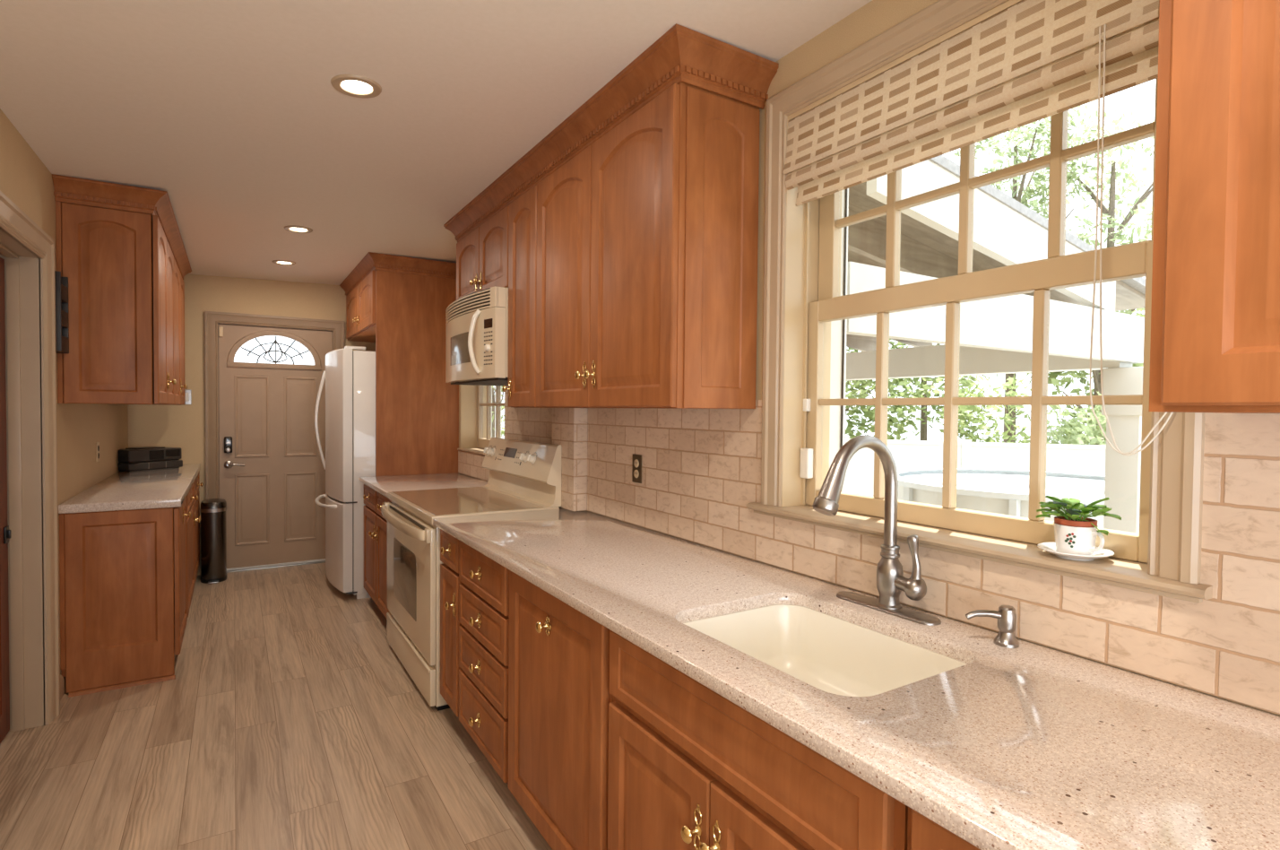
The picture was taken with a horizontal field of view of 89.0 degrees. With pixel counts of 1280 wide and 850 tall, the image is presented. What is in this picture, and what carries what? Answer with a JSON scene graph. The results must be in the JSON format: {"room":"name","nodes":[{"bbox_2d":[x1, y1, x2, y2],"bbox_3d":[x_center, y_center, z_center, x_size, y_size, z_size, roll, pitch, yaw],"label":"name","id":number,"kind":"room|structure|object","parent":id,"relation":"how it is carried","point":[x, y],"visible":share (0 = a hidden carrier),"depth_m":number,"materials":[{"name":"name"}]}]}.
{"room":"kitchen","nodes":[
{"label":"kitchen","id":0,"kind":"room"},
{"bbox_2d":[0,108,128,690],"bbox_3d":[-1.917,0.033,1.641,0.140,2.550,7.810,0,2,-32],"label":"wall","id":1,"kind":"structure","parent":0,"point":[25,179],"depth_m":3.10,"materials":[{"name":"paint"}]},
{"bbox_2d":[0,256,11,743],"bbox_3d":[-2.346,0.306,2.251,0.052,1.945,1.005,0,2,-32],"label":"door","id":2,"kind":"structure","parent":1,"relation":"in","point":[5,533],"depth_m":2.63,"materials":[{"name":"brown wood"}]},
{"bbox_2d":[0,190,60,732],"bbox_3d":[-2.293,0.254,2.279,0.173,2.073,1.236,0,2,-32],"label":"trim","id":3,"kind":"structure","parent":1,"relation":"attached to","point":[28,252],"depth_m":2.73,"materials":[{"name":"beige wood"}]},
{"bbox_2d":[54,270,69,353],"bbox_3d":[-2.612,-0.510,2.928,0.044,0.365,0.155,0,2,-32],"label":"holder","id":4,"kind":"object","parent":1,"relation":"attached to","point":[62,323],"visible":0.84,"depth_m":2.90,"materials":[{"name":"black wood"}]},
{"bbox_2d":[59,674,68,710],"bbox_3d":[-2.628,1.216,2.949,0.029,0.112,0.205,0,2,-32],"label":"baseboard","id":5,"kind":"structure","parent":1,"relation":"attached to","point":[63,696],"depth_m":2.99,"materials":[{"name":"beige wood"}]},
{"bbox_2d":[95,441,99,462],"bbox_3d":[-3.220,0.161,3.874,0.009,0.118,0.072,0,2,-32],"label":"wall outlet","id":6,"kind":"object","parent":1,"relation":"attached to","point":[97,443],"visible":1,"depth_m":3.85,"materials":[{"name":"beige plastic"}]},
{"bbox_2d":[55,200,176,404],"bbox_3d":[-2.775,-0.613,3.539,0.414,1.000,1.030,0,2,-32],"label":"upper cabinet","id":7,"kind":"object","parent":1,"relation":"attached to","point":[117,264],"visible":1,"depth_m":3.11,"materials":[{"name":"brown wood"}]},
{"bbox_2d":[51,173,191,279],"bbox_3d":[-3.044,-1.100,3.960,0.434,0.102,2.193,0,2,-32],"label":"crown molding","id":8,"kind":"structure","parent":7,"relation":"attached to","point":[67,189],"depth_m":3.10,"materials":[{"name":"brown wood"}]},
{"bbox_2d":[157,257,187,405],"bbox_3d":[-3.318,-0.638,4.410,0.414,1.000,1.017,0,2,-32],"label":"upper cabinet","id":9,"kind":"object","parent":1,"relation":"attached to","point":[180,387],"visible":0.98,"depth_m":4.45,"materials":[{"name":"brown wood"}]},
{"bbox_2d":[127,274,375,575],"bbox_3d":[-3.059,-0.068,5.647,2.560,2.550,0.200,0,2,-32],"label":"wall","id":10,"kind":"structure","parent":0,"point":[183,426],"depth_m":5.24,"materials":[{"name":"paint"}]},
{"bbox_2d":[185,389,191,404],"bbox_3d":[-3.606,-0.223,5.178,0.072,0.118,0.010,0,2,-32],"label":"light switch","id":11,"kind":"object","parent":10,"relation":"attached to","point":[188,393],"visible":0.58,"depth_m":5.19,"materials":[{"name":"plastic"}]},
{"bbox_2d":[204,311,344,572],"bbox_3d":[-3.093,0.146,5.568,1.025,2.125,0.189,0,2,-32],"label":"door","id":12,"kind":"structure","parent":10,"relation":"in","point":[263,458],"depth_m":5.50,"materials":[{"name":"paint"}]},
{"bbox_2d":[218,326,223,336],"bbox_3d":[-3.406,-0.759,5.298,0.027,0.080,0.016,0,2,-32],"label":"sensor","id":13,"kind":"object","parent":12,"relation":"attached to","point":[220,328],"visible":1,"depth_m":5.29,"materials":[{"name":"white plastic"}]},
{"bbox_2d":[0,562,552,849],"bbox_3d":[-1.529,1.353,2.038,3.950,0.100,8.010,0,2,-32],"label":"floor","id":14,"kind":"structure","parent":0,"point":[289,718],"depth_m":2.56,"materials":[{"name":"brown wood"}]},
{"bbox_2d":[59,496,191,697],"bbox_3d":[-2.647,0.832,3.416,0.492,0.859,0.644,0,2,-32],"label":"base cabinet","id":15,"kind":"object","parent":14,"relation":"on","point":[123,580],"visible":0.99,"depth_m":3.14,"materials":[{"name":"brown wood"}]},
{"bbox_2d":[186,471,203,616],"bbox_3d":[-3.270,0.803,4.416,0.492,0.859,1.703,0,2,-32],"label":"base cabinet","id":16,"kind":"object","parent":14,"relation":"on","point":[193,497],"visible":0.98,"depth_m":4.38,"materials":[{"name":"brown wood"}]},
{"bbox_2d":[58,463,200,513],"bbox_3d":[-3.106,0.360,4.123,0.463,0.042,2.354,0,2,-32],"label":"countertop","id":17,"kind":"structure","parent":16,"relation":"on","point":[160,488],"depth_m":3.47,"materials":[{"name":"stone"}]},
{"bbox_2d":[118,446,182,471],"bbox_3d":[-3.595,0.241,4.743,0.242,0.158,0.380,1,1,20],"label":"stereo","id":18,"kind":"object","parent":17,"relation":"on","point":[130,459],"visible":0.86,"depth_m":4.67,"materials":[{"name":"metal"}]},
{"bbox_2d":[199,498,226,583],"bbox_3d":[-3.350,0.903,5.122,0.176,0.626,0.321,0,2,-32],"label":"trash can","id":19,"kind":"object","parent":14,"relation":"on","point":[213,517],"visible":1,"depth_m":5.04,"materials":[{"name":"metal"}]},
{"bbox_2d":[314,345,375,598],"bbox_3d":[-2.041,0.331,5.113,0.900,1.796,0.902,0,2,-32],"label":"refrigerator","id":20,"kind":"object","parent":14,"relation":"on","point":[350,376],"visible":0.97,"depth_m":4.62,"materials":[{"name":"white metal"}]},
{"bbox_2d":[363,484,391,619],"bbox_3d":[-1.425,0.829,4.345,0.706,0.846,0.988,0,2,-32],"label":"base cabinet","id":21,"kind":"object","parent":14,"relation":"on","point":[375,523],"visible":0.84,"depth_m":4.19,"materials":[{"name":"brown wood"}]},
{"bbox_2d":[359,472,487,497],"bbox_3d":[-1.413,0.391,4.340,0.695,0.031,0.996,0,2,-32],"label":"countertop","id":22,"kind":"structure","parent":21,"relation":"on","point":[383,485],"depth_m":4.29,"materials":[{"name":"stone"}]},
{"bbox_2d":[375,269,458,475],"bbox_3d":[-1.631,0.035,4.802,0.589,2.410,0.028,0,2,-32],"label":"panel","id":23,"kind":"object","parent":14,"relation":"on","point":[417,412],"visible":0.43,"depth_m":4.76,"materials":[{"name":"brown wood"}]},
{"bbox_2d":[440,528,462,717],"bbox_3d":[-0.551,0.869,2.944,0.706,0.846,0.271,0,2,-32],"label":"base cabinet","id":24,"kind":"object","parent":14,"relation":"on","point":[450,582],"visible":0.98,"depth_m":2.75,"materials":[{"name":"brown wood"}]},
{"bbox_2d":[380,437,561,710],"bbox_3d":[-0.947,0.683,3.460,0.696,1.188,0.988,0,2,-32],"label":"electric range","id":25,"kind":"object","parent":14,"relation":"on","point":[524,475],"visible":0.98,"depth_m":3.27,"materials":[{"name":"beige metal"}]},
{"bbox_2d":[458,540,509,785],"bbox_3d":[-0.329,0.879,2.586,0.706,0.846,0.564,0,2,-32],"label":"base cabinet","id":26,"kind":"object","parent":14,"relation":"on","point":[484,589],"visible":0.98,"depth_m":2.37,"materials":[{"name":"brown wood"}]},
{"bbox_2d":[508,570,612,849],"bbox_3d":[0.000,0.894,2.059,0.706,0.846,0.672,0,2,-32],"label":"base cabinet","id":27,"kind":"object","parent":14,"relation":"on","point":[559,696],"visible":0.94,"depth_m":1.84,"materials":[{"name":"brown wood"}]},
{"bbox_2d":[607,630,908,849],"bbox_3d":[0.398,0.912,1.421,0.706,0.846,0.824,0,2,-32],"label":"base cabinet","id":28,"kind":"object","parent":14,"relation":"on","point":[690,768],"visible":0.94,"depth_m":1.24,"materials":[{"name":"brown wood"}]},
{"bbox_2d":[907,806,980,849],"bbox_3d":[0.900,0.935,0.651,0.668,0.846,1.006,0,2,-32],"label":"base cabinet","id":29,"kind":"object","parent":14,"relation":"on","point":[922,833],"visible":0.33,"depth_m":0.85,"materials":[{"name":"brown wood"}]},
{"bbox_2d":[432,508,1279,849],"bbox_3d":[0.271,0.468,1.637,0.695,0.031,3.368,0,2,-32],"label":"countertop","id":30,"kind":"structure","parent":29,"relation":"on","point":[1029,746],"depth_m":1.06,"materials":[{"name":"stone"}]},
{"bbox_2d":[683,604,966,696],"bbox_3d":[0.379,0.584,1.437,0.439,0.190,0.578,0,2,-32],"label":"sink","id":31,"kind":"object","parent":30,"relation":"in","point":[827,652],"visible":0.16,"depth_m":1.64,"materials":[{"name":"white ceramic"}]},
{"bbox_2d":[812,434,941,625],"bbox_3d":[0.514,0.240,1.555,0.291,0.432,0.290,0,2,-32],"label":"kitchen faucet","id":32,"kind":"object","parent":30,"relation":"on","point":[891,581],"visible":1,"depth_m":1.57,"materials":[{"name":"silver metal"}]},
{"bbox_2d":[965,605,1019,648],"bbox_3d":[0.744,0.422,1.371,0.107,0.081,0.047,0,1,-9],"label":"soap dispenser","id":33,"kind":"object","parent":30,"relation":"on","point":[1006,615],"visible":1,"depth_m":1.36,"materials":[{"name":"silver metal"}]},
{"bbox_2d":[0,0,872,285],"bbox_3d":[-1.505,-1.183,1.981,3.950,0.267,8.010,0,2,-32],"label":"ceiling","id":34,"kind":"structure","parent":0,"point":[232,109],"depth_m":2.21,"materials":[{"name":"paint"}]},
{"bbox_2d":[271,259,295,265],"bbox_3d":[-2.623,-1.196,4.802,0.156,0.017,0.156,0,2,-32],"label":"recessed light","id":35,"kind":"object","parent":34,"relation":"in","point":[280,262],"visible":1,"depth_m":4.79,"materials":[{"name":"white"}]},
{"bbox_2d":[283,224,312,233],"bbox_3d":[-2.045,-1.171,3.902,0.156,0.017,0.156,0,2,-32],"label":"recessed light","id":36,"kind":"object","parent":34,"relation":"in","point":[292,228],"visible":1,"depth_m":3.89,"materials":[{"name":"white"}]},
{"bbox_2d":[330,74,381,98],"bbox_3d":[-0.939,-1.122,2.161,0.156,0.017,0.156,0,2,-32],"label":"recessed light","id":37,"kind":"object","parent":34,"relation":"in","point":[354,85],"visible":1,"depth_m":2.15,"materials":[{"name":"white"}]},
{"bbox_2d":[458,0,1279,716],"bbox_3d":[-0.001,0.022,2.952,0.220,2.550,8.010,0,2,-32],"label":"wall","id":38,"kind":"structure","parent":0,"point":[874,18],"depth_m":1.90,"materials":[{"name":"paint"}]},
{"bbox_2d":[345,269,375,342],"bbox_3d":[-2.013,-0.959,5.354,0.646,0.455,1.358,0,2,-32],"label":"upper cabinet","id":39,"kind":"object","parent":38,"relation":"attached to","point":[360,303],"visible":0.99,"depth_m":5.11,"materials":[{"name":"brown wood"}]},
{"bbox_2d":[339,251,456,295],"bbox_3d":[-1.988,-1.165,5.316,0.662,0.106,1.462,0,2,-32],"label":"crown molding","id":40,"kind":"structure","parent":39,"relation":"attached to","point":[371,261],"depth_m":4.75,"materials":[{"name":"brown wood"}]},
{"bbox_2d":[457,384,504,455],"bbox_3d":[-1.026,-0.249,4.554,0.224,0.898,0.963,0,2,-32],"label":"window","id":41,"kind":"structure","parent":38,"relation":"in","point":[475,433],"depth_m":4.93,"materials":[{"name":"paint"}]},
{"bbox_2d":[456,206,508,299],"bbox_3d":[-0.732,-0.896,3.543,0.369,0.455,0.854,0,2,-32],"label":"upper cabinet","id":42,"kind":"object","parent":38,"relation":"attached to","point":[482,255],"visible":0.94,"depth_m":3.41,"materials":[{"name":"brown wood"}]},
{"bbox_2d":[445,285,508,404],"bbox_3d":[-0.780,-0.392,3.528,0.461,0.553,0.846,0,2,-32],"label":"microwave","id":43,"kind":"object","parent":42,"relation":"attached to","point":[477,323],"visible":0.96,"depth_m":3.20,"materials":[{"name":"beige plastic"}]},
{"bbox_2d":[501,184,539,407],"bbox_3d":[-0.416,-0.595,3.039,0.369,1.029,0.341,0,2,-32],"label":"upper cabinet","id":44,"kind":"object","parent":38,"relation":"attached to","point":[521,388],"visible":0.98,"depth_m":2.95,"materials":[{"name":"brown wood"}]},
{"bbox_2d":[552,407,588,510],"bbox_3d":[-0.349,0.162,3.231,0.078,0.494,0.256,0,2,-32],"label":"backsplash","id":45,"kind":"structure","parent":38,"relation":"attached to","point":[569,425],"depth_m":3.13,"materials":[{"name":"tile"}]},
{"bbox_2d":[631,453,641,483],"bbox_3d":[-0.013,0.183,2.741,0.009,0.118,0.072,0,2,-32],"label":"wall outlet","id":46,"kind":"object","parent":38,"relation":"attached to","point":[636,471],"visible":1,"depth_m":2.73,"materials":[{"name":"brown metal"}]},
{"bbox_2d":[633,469,639,477],"bbox_3d":[-0.016,0.205,2.740,0.003,0.035,0.035,0,2,-32],"label":"socket","id":47,"kind":"object","parent":46,"relation":"attached to","point":[635,471],"depth_m":2.74,"materials":[{"name":"beige plastic"}]},
{"bbox_2d":[633,458,639,467],"bbox_3d":[-0.015,0.162,2.739,0.003,0.035,0.035,0,2,-32],"label":"socket","id":48,"kind":"object","parent":46,"relation":"attached to","point":[635,461],"depth_m":2.74,"materials":[{"name":"beige plastic"}]},
{"bbox_2d":[536,81,760,408],"bbox_3d":[-0.049,-0.578,2.450,0.369,1.029,1.042,0,2,-32],"label":"upper cabinet","id":49,"kind":"object","parent":38,"relation":"attached to","point":[647,237],"visible":1,"depth_m":2.08,"materials":[{"name":"brown wood"}]},
{"bbox_2d":[443,23,778,242],"bbox_3d":[-0.360,-1.100,2.950,0.400,0.114,2.387,0,2,-32],"label":"crown molding","id":50,"kind":"structure","parent":49,"relation":"attached to","point":[682,54],"depth_m":2.09,"materials":[{"name":"brown wood"}]},
{"bbox_2d":[458,386,1279,714],"bbox_3d":[0.244,0.109,2.344,0.008,0.652,6.115,0,2,-32],"label":"backsplash","id":51,"kind":"structure","parent":38,"relation":"attached to","point":[701,468],"depth_m":1.41,"materials":[{"name":"tile"}]},
{"bbox_2d":[746,0,1212,603],"bbox_3d":[0.768,-0.358,1.663,0.255,1.310,1.172,0,2,-32],"label":"window","id":52,"kind":"structure","parent":38,"relation":"in","point":[802,297],"depth_m":1.66,"materials":[{"name":"paint"}]},
{"bbox_2d":[799,447,812,478],"bbox_3d":[0.523,0.120,2.047,0.028,0.095,0.035,0,2,-32],"label":"sensor","id":53,"kind":"object","parent":52,"relation":"attached to","point":[806,471],"visible":1,"depth_m":2.03,"materials":[{"name":"white plastic"}]},
{"bbox_2d":[803,398,810,411],"bbox_3d":[0.525,-0.063,2.052,0.018,0.040,0.018,0,2,-32],"label":"sensor","id":54,"kind":"object","parent":52,"relation":"attached to","point":[806,402],"visible":1,"depth_m":2.04,"materials":[{"name":"white plastic"}]},
{"bbox_2d":[783,0,1173,455],"bbox_3d":[0.728,-0.435,1.587,0.083,0.966,1.010,0,2,-32],"label":"roman shade","id":55,"kind":"object","parent":52,"relation":"attached to","point":[1032,61],"visible":0.91,"depth_m":1.48,"materials":[{"name":"beige wicker"}]},
{"bbox_2d":[1037,542,1114,561],"bbox_3d":[0.898,0.264,1.347,0.133,0.018,0.133,0,2,-32],"label":"saucer","id":56,"kind":"object","parent":52,"relation":"on","point":[1050,547],"visible":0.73,"depth_m":1.32,"materials":[{"name":"white ceramic"}]},
{"bbox_2d":[1053,521,1104,555],"bbox_3d":[0.897,0.236,1.341,0.077,0.061,0.089,1,1,19],"label":"tea cup","id":57,"kind":"object","parent":56,"relation":"on","point":[1070,540],"visible":0.96,"depth_m":1.32,"materials":[{"name":"white ceramic"}]},
{"bbox_2d":[1036,495,1121,535],"bbox_3d":[0.897,0.199,1.345,0.133,0.111,0.140,1,1,22],"label":"potted plant","id":58,"kind":"object","parent":57,"relation":"in","point":[1071,517],"visible":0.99,"depth_m":1.33,"materials":[{"name":"green plant"}]},
{"bbox_2d":[1148,0,1279,413],"bbox_3d":[1.163,-0.542,0.525,0.348,1.072,1.128,0,2,-32],"label":"upper cabinet","id":59,"kind":"object","parent":38,"relation":"attached to","point":[1215,342],"visible":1,"depth_m":0.85,"materials":[{"name":"brown wood"}]},
{"label":"outside","id":60,"kind":"structure","parent":0,"visible":0},
{"bbox_3d":[12.391,1.641,19.554,38.300,0.100,48.000,0,2,-32],"label":"ground","id":61,"kind":"structure","parent":60,"visible":0},
{"bbox_2d":[491,385,501,438],"bbox_3d":[-1.955,0.234,8.246,0.800,2.950,0.050,0,2,-32],"label":"slatted screen","id":62,"kind":"object","parent":61,"relation":"on","point":[491,385],"visible":0.02,"depth_m":8.30,"materials":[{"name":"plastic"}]},
{"bbox_2d":[492,385,504,438],"bbox_3d":[-3.874,-0.788,15.395,2.866,4.643,3.559,1,1,29],"label":"tree","id":63,"kind":"object","parent":61,"relation":"on","point":[493,387],"visible":0.02,"depth_m":15.47,"materials":[{"name":"green plant"}]},
{"bbox_2d":[829,188,848,492],"bbox_3d":[0.707,0.290,2.512,0.115,3.148,0.118,0,2,-32],"label":"porch post","id":64,"kind":"object","parent":61,"relation":"on","point":[837,369],"visible":0.07,"depth_m":2.46,"materials":[{"name":"plastic"}]},
{"bbox_2d":[845,339,905,438],"bbox_3d":[3.719,-1.041,13.177,3.146,5.393,3.090,1,1,15],"label":"tree","id":65,"kind":"object","parent":61,"relation":"on","point":[869,413],"visible":0.09,"depth_m":12.69,"materials":[{"name":"green plant"}]},
{"bbox_2d":[846,338,998,441],"bbox_3d":[5.786,-1.157,13.234,3.734,5.662,3.126,1,1,7],"label":"tree","id":66,"kind":"object","parent":61,"relation":"on","point":[923,436],"visible":0.11,"depth_m":13.13,"materials":[{"name":"green plant"}]},
{"bbox_2d":[887,373,1031,443],"bbox_3d":[5.564,0.254,11.213,2.271,2.652,2.323,0,2,-32],"label":"tree","id":67,"kind":"object","parent":61,"relation":"on","point":[964,416],"visible":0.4,"depth_m":10.81,"materials":[{"name":"green plant"}]},
{"bbox_2d":[844,438,1105,496],"bbox_3d":[4.578,0.977,9.426,12.484,1.535,0.120,1,1,26],"label":"vinyl fence","id":68,"kind":"object","parent":61,"relation":"on","point":[907,454],"visible":0.12,"depth_m":9.29,"materials":[{"name":"white plastic"}]},
{"bbox_2d":[846,155,1145,533],"bbox_3d":[1.043,0.269,4.947,2.960,3.085,3.980,0,2,-32],"label":"pergola","id":69,"kind":"structure","parent":61,"relation":"on","point":[996,333],"depth_m":3.45,"materials":[{"name":"white wood"}]},
{"bbox_2d":[897,467,1105,527],"bbox_3d":[3.776,1.172,6.335,2.630,1.270,2.630,0,2,-32],"label":"swimming pool","id":70,"kind":"object","parent":61,"relation":"on","point":[1003,491],"visible":0.25,"depth_m":6.87,"materials":[{"name":"plastic"}]},
{"bbox_2d":[950,99,1100,442],"bbox_3d":[7.854,-2.596,13.585,3.259,8.563,2.500,2,2,43],"label":"tree","id":71,"kind":"object","parent":61,"relation":"on","point":[1026,193],"visible":0.23,"depth_m":13.31,"materials":[{"name":"green plant"}]},
{"bbox_2d":[1046,390,1106,445],"bbox_3d":[7.263,0.535,10.497,1.892,2.538,1.970,0,2,-32],"label":"bush","id":72,"kind":"object","parent":61,"relation":"on","point":[1076,438],"visible":0.2,"depth_m":10.43,"materials":[{"name":"green plant"}]},
{"bbox_2d":[1024,307,1144,445],"bbox_3d":[8.198,-0.284,11.841,2.438,4.031,2.738,1,2,33],"label":"tree","id":73,"kind":"object","parent":61,"relation":"on","point":[1052,376],"visible":0.12,"depth_m":11.70,"materials":[{"name":"green plant"}]},
{"bbox_2d":[1046,109,1154,440],"bbox_3d":[9.644,-2.273,13.123,2.526,7.973,2.691,0,2,-32],"label":"tree","id":74,"kind":"object","parent":61,"relation":"on","point":[1112,235],"visible":0.23,"depth_m":13.04,"materials":[{"name":"green plant"}]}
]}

